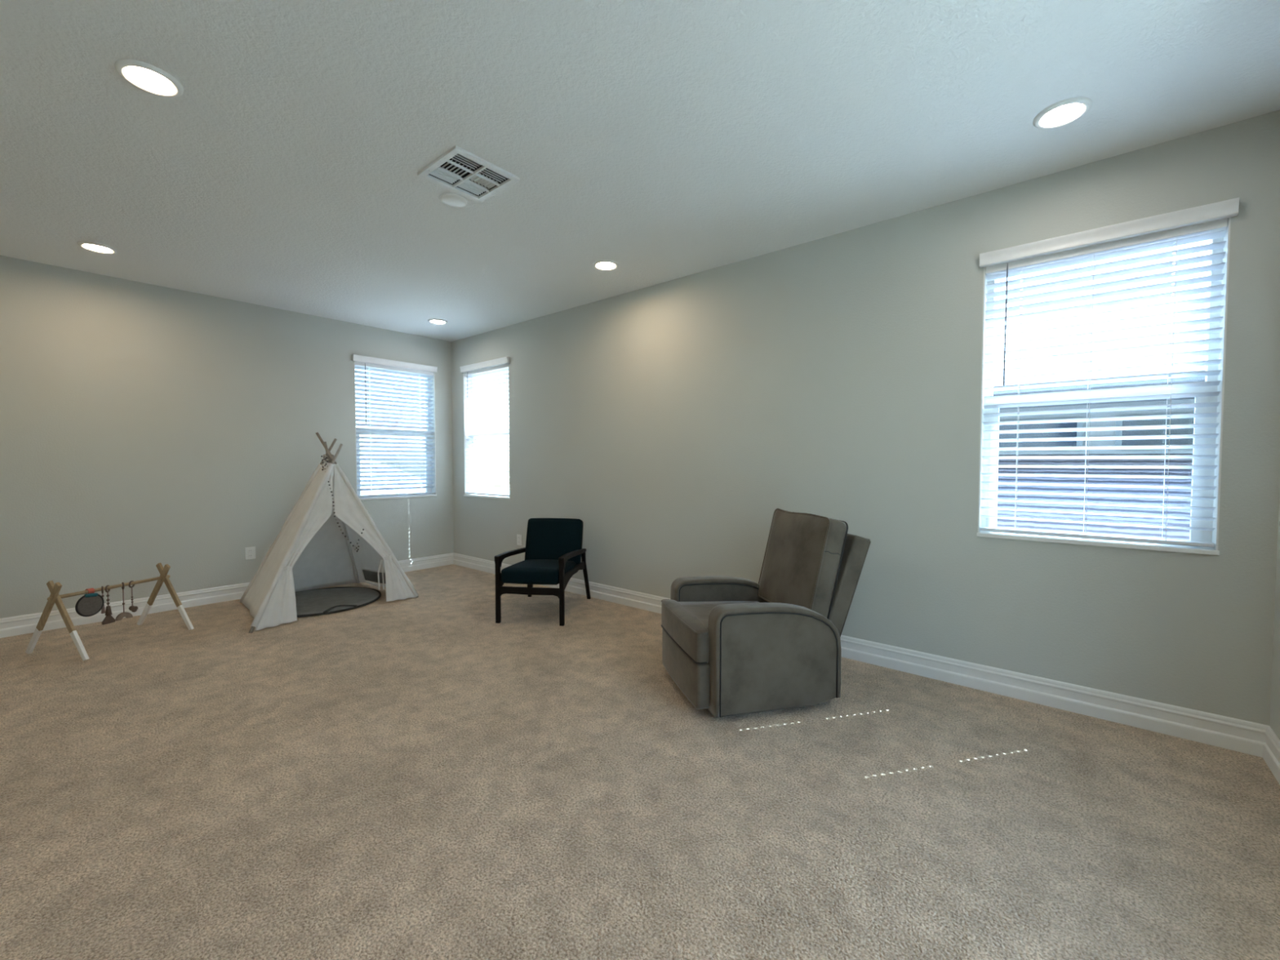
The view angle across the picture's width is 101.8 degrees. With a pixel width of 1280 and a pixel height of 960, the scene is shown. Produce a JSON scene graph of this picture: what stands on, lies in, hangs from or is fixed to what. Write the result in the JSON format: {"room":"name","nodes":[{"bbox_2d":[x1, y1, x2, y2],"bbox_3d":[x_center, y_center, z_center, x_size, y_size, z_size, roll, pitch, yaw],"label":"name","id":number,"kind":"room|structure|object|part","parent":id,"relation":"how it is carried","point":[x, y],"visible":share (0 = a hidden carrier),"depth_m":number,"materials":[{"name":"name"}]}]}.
{"room":"children's room","nodes":[
{"label":"children's room","id":0,"kind":"room"},
{"bbox_2d":[0,255,453,618],"bbox_3d":[-3.783,-0.271,4.811,0.160,2.740,4.360,2,3,40],"label":"wall","id":1,"kind":"structure","parent":0,"point":[143,426],"depth_m":4.39,"materials":[{"name":"beige paint"}]},
{"bbox_2d":[0,552,453,638],"bbox_3d":[-3.664,1.029,4.859,0.019,0.138,4.200,2,3,40],"label":"baseboard","id":2,"kind":"structure","parent":1,"relation":"attached to","point":[25,624],"depth_m":4.37,"materials":[{"name":"white paint"}]},
{"bbox_2d":[244,546,255,559],"bbox_3d":[-3.651,0.686,4.870,0.009,0.116,0.082,2,3,40],"label":"wall outlet","id":3,"kind":"object","parent":1,"relation":"attached to","point":[250,552],"visible":1,"depth_m":4.87,"materials":[{"name":"white plastic"}]},
{"bbox_2d":[354,361,436,500],"bbox_3d":[-2.802,-0.542,5.947,0.162,1.496,0.913,2,3,40],"label":"window","id":4,"kind":"structure","parent":1,"relation":"in","point":[427,490],"depth_m":6.25,"materials":[{"name":"white paint"}]},
{"bbox_3d":[-2.829,-0.198,5.981,0.030,0.756,0.825,2,3,40],"label":"sash","id":5,"kind":"part","parent":4,"relation":"part of","materials":[{"name":"white plastic"}]},
{"bbox_2d":[352,354,437,497],"bbox_3d":[-2.760,-0.583,5.910,0.098,1.517,0.941,2,3,40],"label":"blind","id":6,"kind":"object","parent":4,"relation":"attached to","point":[364,362],"visible":0.98,"depth_m":5.89,"materials":[{"name":"white plastic"}]},
{"bbox_3d":[-2.961,-0.536,5.708,0.049,1.412,0.002,1,2,30],"label":"ladder cord","id":7,"kind":"part","parent":6,"relation":"part of","materials":[{"name":"white fabric"}]},
{"bbox_3d":[-2.775,-1.261,5.900,0.056,0.040,0.887,2,3,40],"label":"head rail","id":8,"kind":"part","parent":6,"relation":"part of","materials":[{"name":"white plastic"}]},
{"bbox_3d":[-2.777,-0.543,5.926,0.049,1.412,0.002,1,2,30],"label":"ladder cord","id":9,"kind":"part","parent":6,"relation":"part of","materials":[{"name":"white fabric"}]},
{"bbox_3d":[-2.777,0.166,5.951,0.052,0.018,0.887,2,3,40],"label":"rail","id":10,"kind":"part","parent":6,"relation":"part of","materials":[{"name":"white plastic"}]},
{"bbox_3d":[-2.593,-0.550,6.144,0.049,1.412,0.002,1,2,30],"label":"ladder cord","id":11,"kind":"part","parent":6,"relation":"part of","materials":[{"name":"white fabric"}]},
{"bbox_3d":[-2.799,0.195,5.970,0.152,0.022,0.913,2,3,40],"label":"sill","id":12,"kind":"part","parent":4,"relation":"part of","materials":[{"name":"white paint"}]},
{"bbox_2d":[455,153,480,166],"bbox_3d":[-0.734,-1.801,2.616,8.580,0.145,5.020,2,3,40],"label":"vent slat","id":13,"kind":"structure","parent":0,"point":[457,153],"depth_m":2.82,"materials":[{"name":"paint"}]},
{"bbox_2d":[0,564,1279,959],"bbox_3d":[-1.161,1.298,2.755,6.890,0.250,4.520,2,3,40],"label":"floor","id":14,"kind":"structure","parent":0,"point":[427,776],"depth_m":1.90,"materials":[{"name":"carpet"}]},
{"bbox_2d":[25,562,194,660],"bbox_3d":[-3.705,0.891,3.669,0.551,0.492,0.696,1,2,15],"label":"baby play gym","id":15,"kind":"object","parent":14,"relation":"on","point":[54,588],"visible":1,"depth_m":3.42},
{"bbox_3d":[-3.822,0.820,3.362,0.239,0.328,0.019,1,2,15],"label":"leg","id":16,"kind":"part","parent":15,"relation":"part of","materials":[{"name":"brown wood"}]},
{"bbox_3d":[-3.745,0.820,3.363,0.239,0.328,0.019,1,2,15],"label":"leg","id":17,"kind":"part","parent":15,"relation":"part of","materials":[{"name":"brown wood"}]},
{"bbox_2d":[75,587,104,617],"bbox_3d":[-3.736,0.830,3.521,0.052,0.185,0.152,1,2,15],"label":"toy","id":18,"kind":"object","parent":15,"relation":"hanging from","point":[90,604],"visible":1,"depth_m":3.52,"materials":[{"name":"grey fabric"}]},
{"bbox_2d":[101,586,105,613],"bbox_3d":[-3.722,0.830,3.602,0.051,0.192,0.022,1,2,29],"label":"toy","id":19,"kind":"object","parent":15,"relation":"hanging from","point":[103,610],"visible":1,"depth_m":3.60,"materials":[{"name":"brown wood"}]},
{"bbox_2d":[102,585,115,624],"bbox_3d":[-3.715,0.868,3.630,0.036,0.270,0.069,1,2,15],"label":"toy","id":20,"kind":"object","parent":15,"relation":"hanging from","point":[108,619],"visible":1,"depth_m":3.62,"materials":[{"name":"brown wood"}]},
{"bbox_2d":[115,582,133,621],"bbox_3d":[-3.692,0.862,3.716,0.043,0.265,0.096,0,2,-2],"label":"toy","id":21,"kind":"object","parent":15,"relation":"hanging from","point":[127,615],"visible":1,"depth_m":3.71,"materials":[{"name":"brown wood"}]},
{"bbox_3d":[-3.692,0.863,3.716,0.006,0.174,0.006,1,2,15],"label":"cord","id":22,"kind":"part","parent":21,"relation":"part of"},
{"bbox_2d":[128,580,137,612],"bbox_3d":[-3.678,0.845,3.769,0.036,0.233,0.056,1,2,15],"label":"toy","id":23,"kind":"object","parent":15,"relation":"hanging from","point":[133,608],"visible":1,"depth_m":3.76,"materials":[{"name":"brown wood"}]},
{"bbox_3d":[-3.667,0.799,3.961,0.239,0.328,0.019,1,2,15],"label":"leg","id":24,"kind":"part","parent":15,"relation":"part of","materials":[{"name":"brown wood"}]},
{"bbox_3d":[-3.590,0.799,3.961,0.239,0.328,0.019,1,2,15],"label":"leg","id":25,"kind":"part","parent":15,"relation":"part of","materials":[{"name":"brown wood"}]},
{"bbox_2d":[239,432,418,633],"bbox_3d":[-2.906,0.342,4.668,1.145,1.540,1.347,2,3,40],"label":"play teepee","id":26,"kind":"object","parent":14,"relation":"on","point":[310,550],"visible":1,"depth_m":4.69,"materials":[{"name":"white fabric"}]},
{"bbox_3d":[-2.828,-0.196,4.720,0.079,0.073,0.091,2,3,40],"label":"lashing cord","id":27,"kind":"part","parent":26,"relation":"part of","materials":[{"name":"beige fabric"}]},
{"bbox_2d":[320,454,364,551],"bbox_3d":[-2.660,0.204,4.587,0.398,0.852,0.154,0,2,10],"label":"bead garland","id":28,"kind":"object","parent":26,"relation":"hanging from","point":[325,459],"visible":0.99,"depth_m":4.57,"materials":[{"name":"brown wood"}]},
{"bbox_2d":[294,586,381,617],"bbox_3d":[-2.893,1.084,4.705,0.989,0.038,0.989,2,3,40],"label":"play mat","id":29,"kind":"object","parent":14,"relation":"on","point":[317,602],"visible":0.66,"depth_m":4.71,"materials":[{"name":"grey fabric"}]},
{"bbox_3d":[-2.559,1.084,4.423,0.088,0.018,0.268,2,3,40],"label":"carry handle","id":30,"kind":"part","parent":29,"relation":"part of","materials":[{"name":"black fabric"}]},
{"bbox_2d":[494,518,591,626],"bbox_3d":[-0.809,0.732,4.442,0.602,0.764,0.831,0,2,8],"label":"accent chair","id":31,"kind":"object","parent":14,"relation":"on","point":[553,551],"visible":1,"depth_m":4.38,"materials":[{"name":"black fabric"}]},
{"bbox_3d":[-1.118,0.876,4.094,0.034,0.500,0.034,0,2,8],"label":"leg","id":32,"kind":"part","parent":31,"relation":"part of","materials":[{"name":"black wood"}]},
{"bbox_3d":[-1.071,0.628,4.432,0.042,0.093,0.739,0,2,8],"label":"armrest","id":33,"kind":"part","parent":31,"relation":"part of","materials":[{"name":"black wood"}]},
{"bbox_3d":[-0.861,0.877,4.059,0.490,0.088,0.024,0,2,8],"label":"rail","id":34,"kind":"part","parent":31,"relation":"part of","materials":[{"name":"black wood"}]},
{"bbox_2d":[501,559,577,584],"bbox_3d":[-0.821,0.761,4.352,0.484,0.159,0.648,0,2,8],"label":"seat cushion","id":35,"kind":"object","parent":31,"relation":"on","point":[527,571],"depth_m":4.06,"materials":[{"name":"fabric"}]},
{"bbox_3d":[-0.767,0.551,4.646,0.508,0.416,0.196,0,2,8],"label":"backrest","id":36,"kind":"part","parent":31,"relation":"part of","materials":[{"name":"fabric"}]},
{"bbox_3d":[-0.605,0.879,4.024,0.034,0.500,0.034,0,2,8],"label":"leg","id":37,"kind":"part","parent":31,"relation":"part of","materials":[{"name":"black wood"}]},
{"bbox_3d":[-0.558,0.631,4.362,0.042,0.093,0.739,0,2,8],"label":"armrest","id":38,"kind":"part","parent":31,"relation":"part of","materials":[{"name":"black wood"}]},
{"bbox_3d":[-0.496,0.866,4.757,0.041,0.475,0.142,1,2,21],"label":"leg","id":39,"kind":"part","parent":31,"relation":"part of","materials":[{"name":"black wood"}]},
{"bbox_2d":[661,508,871,717],"bbox_3d":[0.684,0.676,2.953,1.020,0.982,0.746,0,2,-14],"label":"recliner armchair","id":40,"kind":"object","parent":14,"relation":"on","point":[731,646],"visible":1,"depth_m":2.66,"materials":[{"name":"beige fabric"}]},
{"bbox_3d":[0.247,1.008,2.857,0.103,0.220,0.630,0,2,-14],"label":"footrest panel","id":41,"kind":"part","parent":40,"relation":"part of","materials":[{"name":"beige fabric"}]},
{"bbox_2d":[661,599,759,662],"bbox_3d":[0.499,0.818,2.912,0.630,0.206,0.636,0,2,-14],"label":"seat cushion","id":42,"kind":"object","parent":40,"relation":"on","point":[686,628],"depth_m":2.78,"materials":[{"name":"beige fabric"}]},
{"bbox_3d":[0.538,0.871,3.252,0.662,0.507,0.094,0,2,-14],"label":"arm","id":43,"kind":"part","parent":40,"relation":"part of","materials":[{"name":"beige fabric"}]},
{"bbox_3d":[0.690,0.893,2.633,0.662,0.507,0.094,0,2,-14],"label":"arm","id":44,"kind":"part","parent":40,"relation":"part of","materials":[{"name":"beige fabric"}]},
{"bbox_2d":[758,509,846,617],"bbox_3d":[0.913,0.472,3.002,0.237,0.564,0.595,0,2,-14],"label":"cushion","id":45,"kind":"object","parent":40,"relation":"on","point":[804,564],"depth_m":2.80,"materials":[{"name":"beige fabric"}]},
{"bbox_3d":[1.031,0.592,3.035,0.295,0.609,0.550,0,2,-14],"label":"panel","id":46,"kind":"part","parent":40,"relation":"part of","materials":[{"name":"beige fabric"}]},
{"bbox_2d":[0,0,1279,342],"bbox_3d":[-1.159,-1.637,2.653,6.890,0.176,4.520,2,3,40],"label":"ceiling","id":47,"kind":"structure","parent":0,"point":[662,140],"depth_m":2.28,"materials":[{"name":"paint"}]},
{"bbox_2d":[76,240,117,253],"bbox_3d":[-3.724,-1.592,3.570,0.194,0.013,0.194,2,3,40],"label":"recessed light","id":48,"kind":"object","parent":47,"relation":"in","point":[104,249],"visible":1,"depth_m":3.56,"materials":[{"name":"white plastic"}]},
{"bbox_2d":[114,58,183,97],"bbox_3d":[-1.882,-1.536,1.998,0.194,0.013,0.194,2,3,40],"label":"recessed light","id":49,"kind":"object","parent":47,"relation":"in","point":[149,78],"visible":1,"depth_m":1.99,"materials":[{"name":"white plastic"}]},
{"bbox_2d":[427,318,447,324],"bbox_3d":[-2.116,-1.656,5.440,0.194,0.013,0.194,2,3,40],"label":"recessed light","id":50,"kind":"object","parent":47,"relation":"in","point":[435,321],"visible":1,"depth_m":5.43,"materials":[{"name":"white plastic"}]},
{"bbox_2d":[417,145,519,202],"bbox_3d":[-0.878,-1.710,2.667,0.364,0.320,0.364,2,3,40],"label":"ceiling vent","id":51,"kind":"object","parent":47,"relation":"in","point":[449,171],"visible":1,"depth_m":2.69,"materials":[{"name":"white metal"}]},
{"bbox_2d":[592,259,618,271],"bbox_3d":[-0.255,-1.601,3.882,0.194,0.013,0.194,2,3,40],"label":"recessed light","id":52,"kind":"object","parent":47,"relation":"in","point":[602,264],"visible":1,"depth_m":3.87,"materials":[{"name":"white plastic"}]},
{"bbox_2d":[1033,97,1092,128],"bbox_3d":[1.779,-1.541,2.192,0.194,0.013,0.194,2,3,40],"label":"recessed light","id":53,"kind":"object","parent":47,"relation":"in","point":[1063,113],"visible":1,"depth_m":2.19,"materials":[{"name":"white plastic"}]},
{"bbox_2d":[451,110,1279,725],"bbox_3d":[0.246,-0.253,4.369,6.890,2.740,0.160,2,3,40],"label":"wall","id":54,"kind":"structure","parent":0,"point":[837,376],"depth_m":3.14,"materials":[{"name":"beige paint"}]},
{"bbox_2d":[463,372,510,499],"bbox_3d":[-1.725,-0.543,6.008,0.913,1.496,0.162,2,3,40],"label":"window","id":55,"kind":"structure","parent":54,"relation":"in","point":[467,489],"depth_m":6.28,"materials":[{"name":"white paint"}]},
{"bbox_2d":[459,356,509,496],"bbox_3d":[-1.761,-0.584,5.964,0.941,1.517,0.098,2,3,40],"label":"blind","id":56,"kind":"object","parent":55,"relation":"attached to","point":[500,365],"visible":0.94,"depth_m":5.96,"materials":[{"name":"white plastic"}]},
{"bbox_3d":[-1.964,-0.551,6.167,0.002,1.412,0.052,1,2,31],"label":"ladder cord","id":57,"kind":"part","parent":56,"relation":"part of","materials":[{"name":"white fabric"}]},
{"bbox_3d":[-1.747,-1.262,5.957,0.887,0.040,0.056,2,3,40],"label":"head rail","id":58,"kind":"part","parent":56,"relation":"part of","materials":[{"name":"white plastic"}]},
{"bbox_3d":[-1.747,0.164,6.008,0.887,0.018,0.052,2,3,40],"label":"rail","id":59,"kind":"part","parent":56,"relation":"part of","materials":[{"name":"white plastic"}]},
{"bbox_3d":[-1.746,-0.544,5.983,0.002,1.412,0.052,1,2,31],"label":"ladder cord","id":60,"kind":"part","parent":56,"relation":"part of","materials":[{"name":"white fabric"}]},
{"bbox_3d":[-1.529,-0.538,5.799,0.002,1.412,0.052,1,2,31],"label":"ladder cord","id":61,"kind":"part","parent":56,"relation":"part of","materials":[{"name":"white fabric"}]},
{"bbox_3d":[-1.689,-0.552,6.051,0.893,1.470,0.050,2,3,40],"label":"frame","id":62,"kind":"part","parent":55,"relation":"part of","materials":[{"name":"white plastic"}]},
{"bbox_3d":[-1.729,0.193,6.030,0.913,0.022,0.152,2,3,40],"label":"sill","id":63,"kind":"part","parent":55,"relation":"part of","materials":[{"name":"white paint"}]},
{"bbox_3d":[-1.704,-0.199,6.046,0.825,0.756,0.030,2,3,40],"label":"sash","id":64,"kind":"part","parent":55,"relation":"part of","materials":[{"name":"white plastic"}]},
{"bbox_2d":[516,533,521,545],"bbox_3d":[-1.300,0.644,5.593,0.080,0.116,0.009,2,3,40],"label":"wall outlet","id":65,"kind":"object","parent":54,"relation":"attached to","point":[518,536],"visible":1,"depth_m":5.59,"materials":[{"name":"white plastic"}]},
{"bbox_2d":[453,552,1268,757],"bbox_3d":[0.188,1.050,4.345,6.570,0.138,0.019,2,3,40],"label":"baseboard","id":66,"kind":"structure","parent":54,"relation":"attached to","point":[1244,736],"depth_m":2.73,"materials":[{"name":"white paint"}]},
{"bbox_2d":[976,217,1231,555],"bbox_3d":[2.275,-0.424,2.636,0.913,1.496,0.162,2,3,40],"label":"window","id":67,"kind":"structure","parent":54,"relation":"in","point":[1200,535],"depth_m":2.42,"materials":[{"name":"white paint"}]},
{"bbox_3d":[2.271,0.313,2.658,0.913,0.022,0.152,2,3,40],"label":"sill","id":68,"kind":"part","parent":67,"relation":"part of","materials":[{"name":"white paint"}]},
{"bbox_3d":[2.296,-0.080,2.674,0.825,0.756,0.030,2,3,40],"label":"sash","id":69,"kind":"part","parent":67,"relation":"part of","materials":[{"name":"white plastic"}]},
{"bbox_2d":[979,197,1239,547],"bbox_3d":[2.238,-0.465,2.592,0.941,1.517,0.098,2,3,40],"label":"blind","id":70,"kind":"object","parent":67,"relation":"attached to","point":[1208,221],"visible":1,"depth_m":2.55,"materials":[{"name":"white plastic"}]},
{"bbox_3d":[2.035,-0.431,2.795,0.002,1.412,0.052,1,2,31],"label":"ladder cord","id":71,"kind":"part","parent":70,"relation":"part of","materials":[{"name":"white fabric"}]},
{"bbox_3d":[2.253,-0.425,2.611,0.002,1.412,0.052,1,2,31],"label":"ladder cord","id":72,"kind":"part","parent":70,"relation":"part of","materials":[{"name":"white fabric"}]},
{"bbox_3d":[2.253,0.284,2.635,0.887,0.018,0.052,2,3,40],"label":"rail","id":73,"kind":"part","parent":70,"relation":"part of","materials":[{"name":"white plastic"}]},
{"bbox_3d":[2.252,-1.142,2.584,0.887,0.040,0.056,2,3,40],"label":"head rail","id":74,"kind":"part","parent":70,"relation":"part of","materials":[{"name":"white plastic"}]},
{"bbox_3d":[2.471,-0.418,2.427,0.002,1.412,0.052,1,2,31],"label":"ladder cord","id":75,"kind":"part","parent":70,"relation":"part of","materials":[{"name":"white fabric"}]},
{"bbox_2d":[1269,494,1279,739],"bbox_3d":[1.361,-0.117,0.474,0.160,2.740,4.360,2,3,40],"label":"wall","id":76,"kind":"structure","parent":0,"point":[1274,722],"depth_m":2.19,"materials":[{"name":"beige paint"}]},
{"bbox_2d":[1262,725,1279,784],"bbox_3d":[1.343,1.179,0.638,0.019,0.138,4.200,2,3,40],"label":"baseboard","id":77,"kind":"structure","parent":76,"relation":"attached to","point":[1271,748],"depth_m":2.15,"materials":[{"name":"white paint"}]},
{"label":"outside","id":78,"kind":"structure","parent":0,"visible":0},
{"bbox_2d":[477,486,509,494],"bbox_3d":[-7.336,3.688,23.890,110.000,0.300,100.000,2,3,40],"label":"ground","id":79,"kind":"structure","parent":78,"point":[479,490],"depth_m":77.94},
{"bbox_2d":[360,456,425,495],"bbox_3d":[-13.699,1.189,19.358,9.000,5.000,11.000,2,3,40],"label":"house","id":80,"kind":"structure","parent":79,"relation":"on","point":[416,490],"depth_m":19.72,"materials":[{"name":"paint"}]},
{"bbox_2d":[992,324,1207,540],"bbox_3d":[8.060,0.813,7.522,17.300,6.600,12.800,2,3,40],"label":"house","id":81,"kind":"structure","parent":79,"relation":"on","point":[1071,527],"depth_m":6.03,"materials":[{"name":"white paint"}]}
]}

